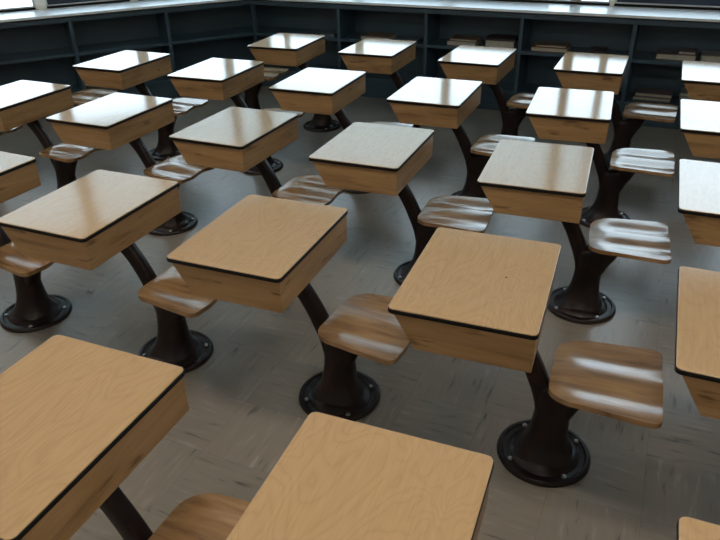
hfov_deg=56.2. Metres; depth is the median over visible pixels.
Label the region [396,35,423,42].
book
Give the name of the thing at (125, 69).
desk
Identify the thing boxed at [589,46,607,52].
book
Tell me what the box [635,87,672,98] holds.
book
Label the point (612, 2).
wall
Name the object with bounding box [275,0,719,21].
countertop
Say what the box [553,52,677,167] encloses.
desk
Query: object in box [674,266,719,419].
desk
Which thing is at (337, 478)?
desk
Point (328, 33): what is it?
book
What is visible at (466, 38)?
book
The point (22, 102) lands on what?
desk
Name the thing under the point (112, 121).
desk
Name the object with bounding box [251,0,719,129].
bookcase
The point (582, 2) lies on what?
window
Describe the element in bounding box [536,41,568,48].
book
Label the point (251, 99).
stool
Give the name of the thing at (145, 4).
countertop
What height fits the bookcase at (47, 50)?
0.876 m
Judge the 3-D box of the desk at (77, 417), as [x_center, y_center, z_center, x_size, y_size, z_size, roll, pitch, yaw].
[-0.596,0.705,1.748,0.840,0.720,0.593,11,32,20]
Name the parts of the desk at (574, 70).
desk arm, seat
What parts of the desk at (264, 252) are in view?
desk arm, seat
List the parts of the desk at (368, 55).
desk arm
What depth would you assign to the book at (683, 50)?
5.47 m
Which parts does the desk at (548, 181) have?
desk arm, seat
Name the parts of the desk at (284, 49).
desk arm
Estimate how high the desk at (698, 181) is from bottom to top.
0.720 m
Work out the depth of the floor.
3.05 m
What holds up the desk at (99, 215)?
on the floor
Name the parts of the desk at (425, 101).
desk arm, seat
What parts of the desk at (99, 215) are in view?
desk arm, seat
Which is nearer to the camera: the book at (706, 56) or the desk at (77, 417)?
the desk at (77, 417)
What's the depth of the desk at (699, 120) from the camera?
3.49 m
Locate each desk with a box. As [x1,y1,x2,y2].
[0,80,103,188]
[0,151,71,332]
[0,170,217,372]
[0,335,250,539]
[46,92,214,235]
[73,50,207,160]
[166,194,410,420]
[167,58,305,174]
[169,107,347,204]
[226,412,493,539]
[247,33,340,131]
[269,67,412,193]
[309,122,493,285]
[338,38,419,127]
[386,77,534,197]
[388,227,662,487]
[438,45,534,135]
[477,139,671,324]
[525,87,674,227]
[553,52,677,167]
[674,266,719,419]
[676,517,719,539]
[678,159,719,246]
[680,99,719,158]
[681,60,719,101]
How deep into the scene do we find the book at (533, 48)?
5.84 m
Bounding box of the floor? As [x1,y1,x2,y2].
[0,86,719,539]
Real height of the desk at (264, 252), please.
0.720 m
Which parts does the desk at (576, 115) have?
desk arm, seat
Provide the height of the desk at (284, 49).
0.720 m
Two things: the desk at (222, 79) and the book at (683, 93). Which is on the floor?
the desk at (222, 79)
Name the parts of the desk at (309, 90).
desk arm, seat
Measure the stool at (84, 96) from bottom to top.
0.424 m
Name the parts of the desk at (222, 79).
desk arm, seat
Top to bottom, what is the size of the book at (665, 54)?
0.045 m
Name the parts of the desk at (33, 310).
desk arm, seat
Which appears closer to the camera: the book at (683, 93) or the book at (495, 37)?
the book at (683, 93)
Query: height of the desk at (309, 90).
0.720 m
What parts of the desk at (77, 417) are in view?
desk arm, seat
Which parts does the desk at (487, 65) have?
desk arm, seat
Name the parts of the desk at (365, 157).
desk arm, seat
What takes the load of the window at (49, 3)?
in the wall at (39, 4)
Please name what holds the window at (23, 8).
in the wall at (39, 4)
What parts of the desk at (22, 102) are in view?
desk arm, seat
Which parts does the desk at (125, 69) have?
desk arm, seat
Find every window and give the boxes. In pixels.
[0,0,35,12]
[45,0,129,8]
[489,0,609,5]
[614,0,719,10]
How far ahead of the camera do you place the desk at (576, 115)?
3.90 m
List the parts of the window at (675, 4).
panel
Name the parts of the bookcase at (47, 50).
rail, shelf, panel, shelf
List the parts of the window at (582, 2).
frame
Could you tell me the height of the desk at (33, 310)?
0.720 m
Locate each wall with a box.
[3,0,142,12]
[482,0,718,10]
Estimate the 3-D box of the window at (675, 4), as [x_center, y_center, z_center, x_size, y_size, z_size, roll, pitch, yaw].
[2.853,-2.993,5.065,1.480,1.954,0.075,12,32,22]
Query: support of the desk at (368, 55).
on the floor
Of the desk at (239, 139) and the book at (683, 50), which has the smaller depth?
the desk at (239, 139)
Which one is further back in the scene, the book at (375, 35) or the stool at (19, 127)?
the book at (375, 35)
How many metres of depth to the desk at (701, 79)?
4.32 m
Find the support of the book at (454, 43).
on the bookcase at (639, 39)
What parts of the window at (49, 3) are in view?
panel, frame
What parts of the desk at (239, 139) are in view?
desk arm, seat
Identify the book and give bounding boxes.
[312,29,336,37]
[361,32,395,39]
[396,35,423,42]
[447,39,480,45]
[450,35,481,41]
[485,33,518,41]
[485,40,517,47]
[531,43,570,52]
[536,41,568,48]
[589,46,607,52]
[633,90,670,102]
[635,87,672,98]
[655,49,696,60]
[678,47,696,54]
[679,87,688,96]
[700,50,719,62]
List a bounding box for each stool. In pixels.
[0,125,22,134]
[69,89,117,108]
[244,67,288,109]
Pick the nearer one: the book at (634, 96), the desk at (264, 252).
the desk at (264, 252)
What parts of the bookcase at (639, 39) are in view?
corner post, shelf, shelf, rail, panel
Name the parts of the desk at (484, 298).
desk arm, seat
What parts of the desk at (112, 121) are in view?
desk arm, seat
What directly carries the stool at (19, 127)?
on the floor
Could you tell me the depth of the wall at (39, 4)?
6.26 m
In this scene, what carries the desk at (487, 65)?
on the floor
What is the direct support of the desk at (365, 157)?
on the floor
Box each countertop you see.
[0,0,237,22]
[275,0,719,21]
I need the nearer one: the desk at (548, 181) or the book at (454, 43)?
the desk at (548, 181)
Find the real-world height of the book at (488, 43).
0.065 m
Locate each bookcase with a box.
[0,0,258,118]
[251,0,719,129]
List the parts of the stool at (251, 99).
seat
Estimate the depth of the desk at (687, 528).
1.32 m
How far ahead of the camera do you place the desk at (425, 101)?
4.16 m
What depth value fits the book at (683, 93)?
5.61 m
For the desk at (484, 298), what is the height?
0.720 m

